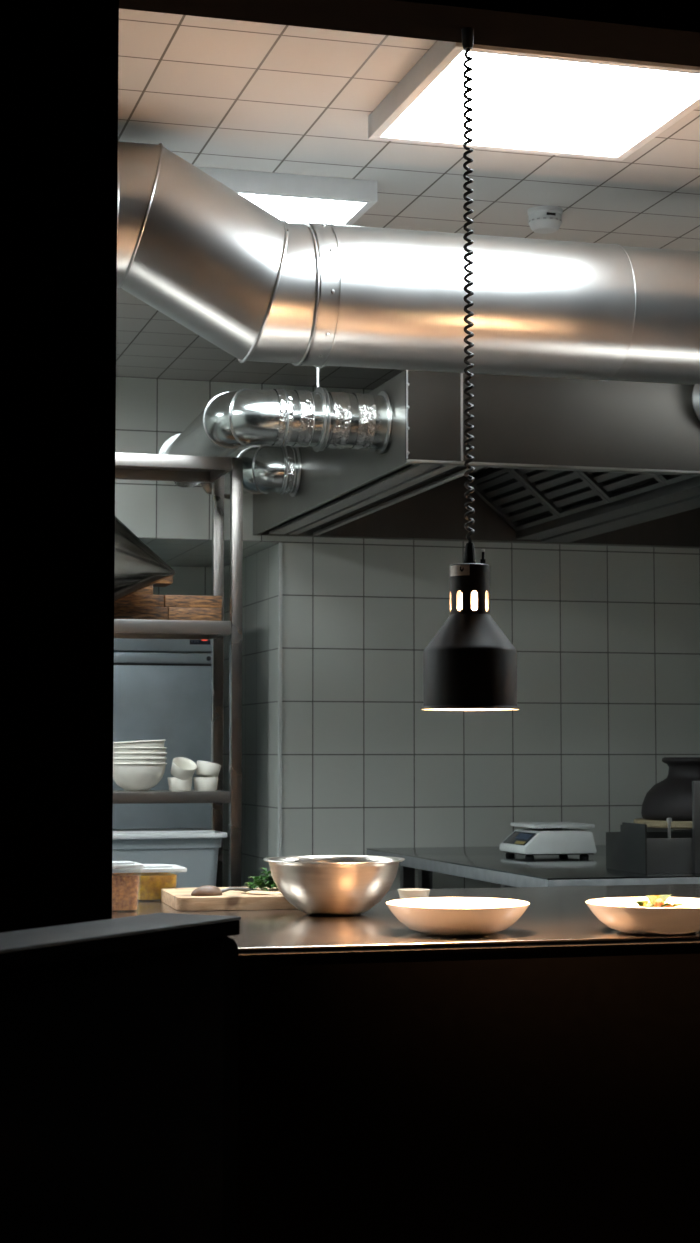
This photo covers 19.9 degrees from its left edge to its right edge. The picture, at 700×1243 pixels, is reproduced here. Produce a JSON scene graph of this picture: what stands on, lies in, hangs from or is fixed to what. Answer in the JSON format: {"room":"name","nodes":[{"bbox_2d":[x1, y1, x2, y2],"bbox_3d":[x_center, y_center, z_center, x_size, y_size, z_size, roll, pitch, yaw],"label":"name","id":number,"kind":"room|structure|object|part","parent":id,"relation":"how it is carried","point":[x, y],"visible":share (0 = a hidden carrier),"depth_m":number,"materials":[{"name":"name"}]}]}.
{"room":"commercial kitchen","nodes":[
{"label":"commercial kitchen","id":0,"kind":"room"},
{"bbox_2d":[0,0,699,932],"bbox_3d":[0.293,0.010,3.603,7.500,2.950,0.170,1,-4,-16],"label":"wall","id":1,"kind":"structure","parent":0,"point":[59,58],"depth_m":3.33,"materials":[{"name":"paint"}]},
{"bbox_2d":[421,27,519,710],"bbox_3d":[0.216,-0.464,3.628,0.178,1.246,0.178,1,-4,-16],"label":"heat lamp","id":2,"kind":"object","parent":1,"relation":"hanging from","point":[469,664],"visible":1,"depth_m":3.56,"materials":[{"name":"black metal"}]},
{"bbox_3d":[0.216,-0.597,3.637,0.019,0.919,0.019,1,-4,-16],"label":"coiled cord","id":3,"kind":"part","parent":2,"relation":"part of","materials":[{"name":"rubber"}]},
{"bbox_3d":[0.216,0.073,3.593,0.178,0.170,0.178,1,-4,-16],"label":"lamp shade","id":4,"kind":"part","parent":2,"relation":"part of","materials":[{"name":"black metal"}]},
{"bbox_2d":[480,549,485,563],"bbox_3d":[0.239,-0.117,3.600,0.010,0.028,0.010,1,-4,-16],"label":"switch","id":5,"kind":"object","parent":2,"relation":"attached to","point":[482,561],"depth_m":3.60,"materials":[{"name":"plastic"}]},
{"bbox_2d":[112,884,699,955],"bbox_3d":[0.470,0.614,4.233,4.100,0.014,1.300,1,-4,-16],"label":"countertop","id":6,"kind":"structure","parent":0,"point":[554,916],"depth_m":3.77,"materials":[{"name":"metal"}]},
{"bbox_2d":[115,376,699,889],"bbox_3d":[-0.978,0.448,7.948,6.000,2.640,1.260,1,-4,-16],"label":"wall","id":7,"kind":"structure","parent":0,"point":[606,639],"depth_m":7.69,"materials":[{"name":"tile"}]},
{"bbox_2d":[200,445,301,498],"bbox_3d":[-0.364,-0.544,7.132,0.208,0.266,0.778,1,-4,-16],"label":"spiral duct","id":8,"kind":"object","parent":7,"relation":"attached to","point":[266,469],"visible":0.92,"depth_m":6.80,"materials":[{"name":"metal"}]},
{"bbox_2d":[278,542,281,856],"bbox_3d":[-0.263,0.719,7.475,0.014,2.038,0.012,1,-4,-16],"label":"trim","id":9,"kind":"structure","parent":7,"relation":"attached to","point":[279,543],"depth_m":7.50,"materials":[{"name":"silver metal"}]},
{"bbox_2d":[253,370,699,548],"bbox_3d":[0.957,-0.499,6.878,2.201,0.268,1.954,1,-4,-16],"label":"extractor hood","id":10,"kind":"object","parent":7,"relation":"attached to","point":[562,461],"visible":0.86,"depth_m":6.13,"materials":[{"name":"metal"}]},
{"bbox_3d":[-0.022,-0.391,6.603,0.060,0.011,1.882,1,-4,-16],"label":"slot rail","id":11,"kind":"part","parent":10,"relation":"part of","materials":[{"name":"silver metal"}]},
{"bbox_3d":[0.038,-0.390,6.620,0.035,0.011,1.882,1,-4,-16],"label":"slot rail","id":12,"kind":"part","parent":10,"relation":"part of","materials":[{"name":"silver metal"}]},
{"bbox_3d":[0.123,-0.389,6.643,0.020,0.011,1.882,1,-4,-16],"label":"slot rail","id":13,"kind":"part","parent":10,"relation":"part of","materials":[{"name":"silver metal"}]},
{"bbox_3d":[0.957,-0.627,6.889,2.176,0.012,1.924,1,-4,-16],"label":"panel","id":14,"kind":"part","parent":10,"relation":"part of","materials":[{"name":"silver metal"}]},
{"bbox_3d":[0.777,-0.434,7.819,1.840,0.250,0.013,1,-4,-16],"label":"panel","id":15,"kind":"part","parent":10,"relation":"part of","materials":[{"name":"silver metal"}]},
{"bbox_3d":[1.217,-0.566,5.951,2.200,0.256,0.012,1,-4,-16],"label":"panel","id":16,"kind":"part","parent":10,"relation":"part of","materials":[{"name":"silver metal"}]},
{"bbox_2d":[692,384,699,420],"bbox_3d":[1.137,-0.784,5.824,0.210,0.453,0.214,1,-4,-16],"label":"duct collar","id":17,"kind":"object","parent":10,"relation":"attached to","point":[696,389],"visible":0.9,"depth_m":5.89,"materials":[{"name":"metal"}]},
{"bbox_2d":[116,9,699,388],"bbox_3d":[-0.311,-1.099,5.655,6.000,0.150,4.300,1,-4,-16],"label":"ceiling","id":18,"kind":"structure","parent":0,"point":[214,92],"depth_m":4.66,"materials":[{"name":"tile"}]},
{"bbox_2d":[195,166,376,225],"bbox_3d":[-0.302,-1.035,5.081,0.600,0.052,0.600,1,-4,-16],"label":"ceiling light","id":19,"kind":"object","parent":18,"relation":"attached to","point":[292,198],"visible":0.29,"depth_m":4.85,"materials":[{"name":"white plastic"}]},
{"bbox_2d":[239,193,363,224],"bbox_3d":[-0.302,-1.018,5.080,0.556,0.006,0.556,1,-4,-16],"label":"diffuser","id":20,"kind":"object","parent":19,"relation":"attached to","point":[292,208],"depth_m":4.94,"materials":[{"name":"white plastic"}]},
{"bbox_2d":[312,368,326,451],"bbox_3d":[-0.093,-0.752,5.808,0.032,0.521,0.188,1,-4,-16],"label":"hanger","id":21,"kind":"object","parent":18,"relation":"hanging from","point":[318,389],"visible":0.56,"depth_m":5.75,"materials":[{"name":"silver metal"}]},
{"bbox_2d":[159,388,392,486],"bbox_3d":[-0.368,-0.601,6.584,0.513,0.315,1.840,1,-4,-16],"label":"spiral duct","id":22,"kind":"object","parent":21,"relation":"hanging from","point":[230,421],"visible":0.93,"depth_m":5.75,"materials":[{"name":"metal"}]},
{"bbox_3d":[-0.093,-0.845,5.814,0.007,0.334,0.007,3,-5,-38],"label":"rod","id":23,"kind":"part","parent":21,"relation":"part of","materials":[{"name":"silver metal"}]},
{"bbox_2d":[117,141,699,383],"bbox_3d":[0.515,-0.808,4.723,4.400,0.480,0.329,1,-4,-16],"label":"ventilation duct","id":24,"kind":"object","parent":18,"relation":"hanging from","point":[256,285],"visible":0.82,"depth_m":4.47,"materials":[{"name":"silver metal"}]},
{"bbox_2d":[368,40,699,160],"bbox_3d":[0.409,-1.095,4.171,0.600,0.052,0.600,1,-4,-16],"label":"ceiling light","id":25,"kind":"object","parent":18,"relation":"attached to","point":[527,101],"visible":0.8,"depth_m":4.15,"materials":[{"name":"white plastic"}]},
{"bbox_2d":[528,205,562,233],"bbox_3d":[0.501,-1.030,5.140,0.090,0.055,0.090,1,-4,-16],"label":"smoke detector","id":26,"kind":"object","parent":18,"relation":"attached to","point":[545,219],"visible":1,"depth_m":5.11,"materials":[{"name":"white plastic"}]},
{"bbox_3d":[0.181,1.557,3.903,7.500,0.100,9.600,1,-4,-16],"label":"floor","id":27,"kind":"structure","parent":0,"visible":0},
{"bbox_2d":[0,913,240,1242],"bbox_3d":[-0.486,0.849,1.877,0.120,1.050,1.335,-2,-4,28],"label":"counter","id":28,"kind":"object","parent":27,"relation":"on","point":[119,1037],"depth_m":2.23,"materials":[{"name":"stone"}]},
{"bbox_3d":[-0.181,0.899,2.438,0.070,1.024,0.055,-2,-4,28],"label":"post","id":29,"kind":"part","parent":28,"relation":"part of","materials":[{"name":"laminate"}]},
{"bbox_2d":[113,638,223,828],"bbox_3d":[-1.044,0.859,7.783,0.958,1.800,0.850,1,-4,-16],"label":"fridge","id":30,"kind":"object","parent":27,"relation":"on","point":[162,687],"visible":0.16,"depth_m":7.50,"materials":[{"name":"metal"}]},
{"bbox_3d":[-0.943,0.023,7.481,0.953,0.172,0.050,1,-4,-16],"label":"control panel","id":31,"kind":"part","parent":30,"relation":"part of","materials":[{"name":"metal"}]},
{"bbox_2d":[113,453,242,886],"bbox_3d":[-0.923,0.571,5.895,1.169,2.128,0.300,1,-4,-16],"label":"steel shelf","id":32,"kind":"object","parent":27,"relation":"on","point":[128,466],"visible":0.54,"depth_m":5.94,"materials":[{"name":"silver metal"}]},
{"bbox_2d":[113,763,166,790],"bbox_3d":[-0.634,0.463,5.957,0.177,0.084,0.177,1,-4,-16],"label":"soup bowl","id":33,"kind":"object","parent":32,"relation":"on","point":[129,776],"visible":0.85,"depth_m":5.89,"materials":[{"name":"white ceramic"}]},
{"bbox_2d":[113,758,166,762],"bbox_3d":[-0.634,0.447,5.958,0.177,0.084,0.177,1,-4,-16],"label":"soup bowl","id":34,"kind":"object","parent":33,"relation":"on","point":[115,760],"visible":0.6,"depth_m":5.88,"materials":[{"name":"white ceramic"}]},
{"bbox_2d":[113,752,166,757],"bbox_3d":[-0.634,0.432,5.959,0.177,0.084,0.177,1,-4,-16],"label":"soup bowl","id":35,"kind":"object","parent":34,"relation":"on","point":[115,754],"visible":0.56,"depth_m":5.88,"materials":[{"name":"white ceramic"}]},
{"bbox_2d":[113,747,166,751],"bbox_3d":[-0.634,0.416,5.960,0.177,0.084,0.177,1,-4,-16],"label":"soup bowl","id":36,"kind":"object","parent":35,"relation":"on","point":[122,749],"visible":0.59,"depth_m":5.88,"materials":[{"name":"white ceramic"}]},
{"bbox_2d":[113,739,165,751],"bbox_3d":[-0.638,0.397,5.960,0.177,0.090,0.177,-2,-4,29],"label":"soup bowl","id":37,"kind":"object","parent":36,"relation":"on","point":[144,743],"visible":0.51,"depth_m":5.89,"materials":[{"name":"white ceramic"}]},
{"bbox_2d":[114,606,167,619],"bbox_3d":[-0.656,-0.018,6.053,0.187,0.047,0.135,1,-4,-16],"label":"wooden board","id":38,"kind":"object","parent":32,"relation":"on","point":[120,612],"visible":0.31,"depth_m":5.99,"materials":[{"name":"brown wood"}]},
{"bbox_2d":[114,594,163,606],"bbox_3d":[-0.652,-0.059,6.059,0.156,0.037,0.130,1,-4,-16],"label":"wooden board","id":39,"kind":"object","parent":38,"relation":"on","point":[140,600],"visible":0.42,"depth_m":6.00,"materials":[{"name":"brown wood"}]},
{"bbox_2d":[132,585,152,594],"bbox_3d":[-0.663,-0.095,6.063,0.115,0.034,0.120,1,-4,-16],"label":"wooden board","id":40,"kind":"object","parent":39,"relation":"on","point":[148,590],"visible":0.22,"depth_m":6.02,"materials":[{"name":"brown wood"}]},
{"bbox_2d":[153,576,172,586],"bbox_3d":[-0.615,-0.131,6.074,0.133,0.040,0.130,1,-4,-16],"label":"wooden board","id":41,"kind":"object","parent":40,"relation":"on","point":[168,581],"visible":0.24,"depth_m":6.03,"materials":[{"name":"brown wood"}]},
{"bbox_2d":[114,516,175,601],"bbox_3d":[-0.736,-0.200,5.836,0.357,0.379,0.300,-2,-4,24],"label":"strainer","id":42,"kind":"object","parent":32,"relation":"on","point":[137,567],"visible":0.35,"depth_m":5.79,"materials":[{"name":"metal"}]},
{"bbox_2d":[112,828,226,887],"bbox_3d":[-0.596,0.801,5.967,0.424,0.357,0.276,1,-4,-16],"label":"storage container","id":43,"kind":"object","parent":32,"relation":"on","point":[195,849],"visible":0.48,"depth_m":5.88,"materials":[{"name":"plastic"}]},
{"bbox_3d":[-0.596,0.633,5.978,0.424,0.021,0.276,1,-4,-16],"label":"lid","id":44,"kind":"part","parent":43,"relation":"part of","materials":[{"name":"plastic"}]},
{"bbox_2d":[168,777,192,790],"bbox_3d":[-0.507,0.485,5.965,0.075,0.040,0.075,1,-4,-16],"label":"ramekin","id":45,"kind":"object","parent":32,"relation":"on","point":[174,784],"visible":0.94,"depth_m":5.94,"materials":[{"name":"white ceramic"}]},
{"bbox_2d":[171,757,196,779],"bbox_3d":[-0.497,0.438,5.951,0.080,0.069,0.074,-3,-5,41],"label":"ramekin","id":46,"kind":"object","parent":45,"relation":"on","point":[182,768],"visible":1,"depth_m":5.94,"materials":[{"name":"white ceramic"}]},
{"bbox_2d":[168,607,221,620],"bbox_3d":[-0.485,-0.014,6.100,0.163,0.047,0.135,1,-4,-16],"label":"wooden board","id":47,"kind":"object","parent":32,"relation":"on","point":[174,613],"visible":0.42,"depth_m":6.04,"materials":[{"name":"brown wood"}]},
{"bbox_2d":[164,595,221,607],"bbox_3d":[-0.490,-0.057,6.102,0.175,0.037,0.135,1,-4,-16],"label":"wooden board","id":48,"kind":"object","parent":47,"relation":"on","point":[190,601],"visible":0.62,"depth_m":6.04,"materials":[{"name":"brown wood"}]},
{"bbox_2d":[193,777,217,790],"bbox_3d":[-0.432,0.486,5.986,0.075,0.040,0.075,1,-4,-16],"label":"ramekin","id":49,"kind":"object","parent":32,"relation":"on","point":[200,783],"visible":0.99,"depth_m":5.96,"materials":[{"name":"white ceramic"}]},
{"bbox_2d":[196,761,220,776],"bbox_3d":[-0.424,0.444,5.995,0.076,0.055,0.075,0,-4,2],"label":"ramekin","id":50,"kind":"object","parent":49,"relation":"on","point":[204,768],"visible":0.98,"depth_m":5.96,"materials":[{"name":"white ceramic"}]},
{"bbox_3d":[-0.411,0.589,6.176,0.033,2.128,0.033,1,-4,-16],"label":"post","id":51,"kind":"part","parent":32,"relation":"part of","materials":[{"name":"metal"}]},
{"bbox_3d":[-0.340,0.573,5.920,0.033,2.128,0.033,1,-4,-16],"label":"post","id":52,"kind":"part","parent":32,"relation":"part of","materials":[{"name":"metal"}]},
{"bbox_2d":[112,884,699,1242],"bbox_3d":[0.470,1.066,4.203,4.100,0.920,1.300,1,-4,-16],"label":"countertop","id":53,"kind":"structure","parent":27,"relation":"on","point":[536,1079],"depth_m":3.50,"materials":[{"name":"metal"}]},
{"bbox_2d":[112,861,142,910],"bbox_3d":[-0.501,0.553,4.183,0.126,0.100,0.118,1,-4,-16],"label":"food container","id":54,"kind":"object","parent":53,"relation":"on","point":[124,885],"visible":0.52,"depth_m":4.14,"materials":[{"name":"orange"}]},
{"bbox_3d":[-0.501,0.509,4.186,0.126,0.012,0.118,1,-4,-16],"label":"lid","id":55,"kind":"part","parent":54,"relation":"part of","materials":[{"name":"plastic"}]},
{"bbox_2d":[121,864,186,899],"bbox_3d":[-0.443,0.586,4.494,0.132,0.076,0.162,1,-4,-16],"label":"food container","id":56,"kind":"object","parent":53,"relation":"on","point":[150,885],"visible":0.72,"depth_m":4.44,"materials":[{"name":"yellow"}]},
{"bbox_3d":[-0.443,0.554,4.496,0.132,0.012,0.162,1,-4,-16],"label":"lid","id":57,"kind":"part","parent":56,"relation":"part of","materials":[{"name":"plastic"}]},
{"bbox_2d":[161,887,296,910],"bbox_3d":[-0.210,0.600,4.340,0.370,0.028,0.310,1,-4,-13],"label":"cutting board","id":58,"kind":"object","parent":53,"relation":"on","point":[180,899],"visible":0.55,"depth_m":4.18,"materials":[{"name":"brown wood"}]},
{"bbox_2d":[191,885,255,895],"bbox_3d":[-0.264,0.569,4.242,0.158,0.021,0.046,2,-4,-28],"label":"serving spoon","id":59,"kind":"object","parent":58,"relation":"on","point":[207,890],"visible":0.99,"depth_m":4.21,"materials":[{"name":"brown wood"}]},
{"bbox_2d":[191,885,222,895],"bbox_3d":[-0.303,0.567,4.221,0.070,0.021,0.046,2,-4,-28],"label":"spoon bowl","id":60,"kind":"object","parent":59,"relation":"on","point":[207,890],"depth_m":4.21,"materials":[{"name":"brown wood"}]},
{"bbox_3d":[-0.237,0.573,4.262,0.092,0.015,0.009,3,-5,-37],"label":"handle","id":61,"kind":"part","parent":59,"relation":"part of","materials":[{"name":"metal"}]},
{"bbox_2d":[240,888,281,894],"bbox_3d":[-0.155,0.580,4.299,0.162,0.006,0.158,1,-4,-16],"label":"flatbread","id":62,"kind":"object","parent":58,"relation":"on","point":[274,891],"visible":0.48,"depth_m":4.25,"materials":[{"name":"beige food"}]},
{"bbox_2d":[245,868,276,890],"bbox_3d":[-0.170,0.555,4.316,0.116,0.047,0.097,1,-4,-16],"label":"bunch","id":63,"kind":"object","parent":62,"relation":"on","point":[262,884],"visible":0.54,"depth_m":4.30,"materials":[{"name":"green plant"}]},
{"bbox_2d":[263,855,404,915],"bbox_3d":[-0.033,0.540,4.078,0.290,0.113,0.290,1,-4,-16],"label":"mixing bowl","id":64,"kind":"object","parent":53,"relation":"on","point":[316,885],"visible":1,"depth_m":3.99,"materials":[{"name":"metal"}]},
{"bbox_2d":[398,888,429,898],"bbox_3d":[0.141,0.603,4.391,0.072,0.029,0.072,1,-4,-16],"label":"dish","id":65,"kind":"object","parent":53,"relation":"on","point":[406,893],"visible":0.67,"depth_m":4.37,"materials":[{"name":"white ceramic"}]},
{"bbox_2d":[386,897,529,935],"bbox_3d":[0.197,0.541,3.653,0.262,0.056,0.262,1,-4,-16],"label":"shallow bowl","id":66,"kind":"object","parent":53,"relation":"on","point":[440,916],"visible":1,"depth_m":3.57,"materials":[{"name":"white ceramic"}]},
{"bbox_3d":[0.874,1.049,3.686,2.660,0.887,0.035,1,-4,-16],"label":"panel","id":67,"kind":"part","parent":53,"relation":"part of","materials":[{"name":"laminate"}]},
{"bbox_2d":[586,897,699,935],"bbox_3d":[0.564,0.542,3.666,0.262,0.056,0.262,1,-4,-16],"label":"bowl","id":68,"kind":"object","parent":53,"relation":"on","point":[634,920],"visible":0.98,"depth_m":3.58,"materials":[{"name":"white ceramic"}]},
{"bbox_2d":[623,894,683,907],"bbox_3d":[0.557,0.531,3.665,0.135,0.059,0.084,1,-4,-16],"label":"salad","id":69,"kind":"object","parent":68,"relation":"in","point":[658,900],"visible":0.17,"depth_m":3.65,"materials":[{"name":"yellow plant"}]},
{"bbox_2d":[367,845,699,888],"bbox_3d":[1.085,1.253,6.827,1.600,0.888,1.875,1,-4,-16],"label":"work table","id":70,"kind":"object","parent":27,"relation":"on","point":[488,864],"visible":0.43,"depth_m":6.43,"materials":[{"name":"metal"}]},
{"bbox_3d":[0.206,1.299,7.205,0.042,0.845,0.042,1,-4,-16],"label":"leg","id":71,"kind":"part","parent":70,"relation":"part of","materials":[{"name":"metal"}]},
{"bbox_3d":[0.274,1.301,7.224,0.042,0.845,0.042,1,-4,-16],"label":"leg","id":72,"kind":"part","parent":70,"relation":"part of","materials":[{"name":"metal"}]},
{"bbox_3d":[0.494,1.232,6.177,0.042,0.845,0.042,1,-4,-16],"label":"leg","id":73,"kind":"part","parent":70,"relation":"part of","materials":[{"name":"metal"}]},
{"bbox_2d":[499,822,596,859],"bbox_3d":[0.677,0.751,6.857,0.261,0.118,0.250,1,-4,-16],"label":"kitchen scale","id":74,"kind":"object","parent":70,"relation":"on","point":[539,838],"visible":1,"depth_m":6.75,"materials":[{"name":"white plastic"}]},
{"bbox_3d":[0.694,0.699,6.865,0.218,0.013,0.238,1,-4,-16],"label":"weighing plate","id":75,"kind":"part","parent":74,"relation":"part of","materials":[{"name":"metal"}]},
{"bbox_2d":[606,781,699,873],"bbox_3d":[1.140,0.629,6.187,0.620,0.275,0.312,1,-4,-16],"label":"box","id":76,"kind":"object","parent":70,"relation":"on","point":[633,849],"visible":1,"depth_m":6.00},
{"bbox_3d":[0.842,0.688,6.106,0.006,0.147,0.300,1,-4,-16],"label":"panel","id":77,"kind":"part","parent":76,"relation":"part of","materials":[{"name":"grey metal"}]},
{"bbox_3d":[0.958,0.641,6.000,0.016,0.106,0.016,1,-4,-16],"label":"gas rod","id":78,"kind":"part","parent":76,"relation":"part of","materials":[{"name":"silver metal"}]},
{"bbox_3d":[1.177,0.705,6.050,0.607,0.104,0.006,1,-4,-16],"label":"panel","id":79,"kind":"part","parent":76,"relation":"part of","materials":[{"name":"grey metal"}]},
{"bbox_3d":[1.099,0.720,6.327,0.607,0.112,0.006,1,-4,-16],"label":"panel","id":80,"kind":"part","parent":76,"relation":"part of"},
{"bbox_3d":[1.245,0.621,6.063,0.445,0.275,0.016,1,-4,-16],"label":"raised panel","id":81,"kind":"part","parent":76,"relation":"part of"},
{"bbox_2d":[620,825,691,831],"bbox_3d":[1.210,0.734,6.598,0.500,0.118,0.436,1,-4,-16],"label":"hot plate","id":82,"kind":"object","parent":70,"relation":"on","point":[649,829],"visible":0.06,"depth_m":6.42,"materials":[{"name":"metal"}]},
{"bbox_2d":[634,818,691,828],"bbox_3d":[1.164,0.662,6.583,0.456,0.022,0.456,1,-4,-16],"label":"round board","id":83,"kind":"object","parent":82,"relation":"on","point":[650,823],"visible":0.62,"depth_m":6.42,"materials":[{"name":"brown wood"}]},
{"bbox_2d":[641,757,699,820],"bbox_3d":[1.164,0.549,6.590,0.406,0.204,0.406,1,-4,-16],"label":"clay pot","id":84,"kind":"object","parent":83,"relation":"on","point":[671,797],"visible":0.93,"depth_m":6.48,"materials":[{"name":"black ceramic"}]}
]}

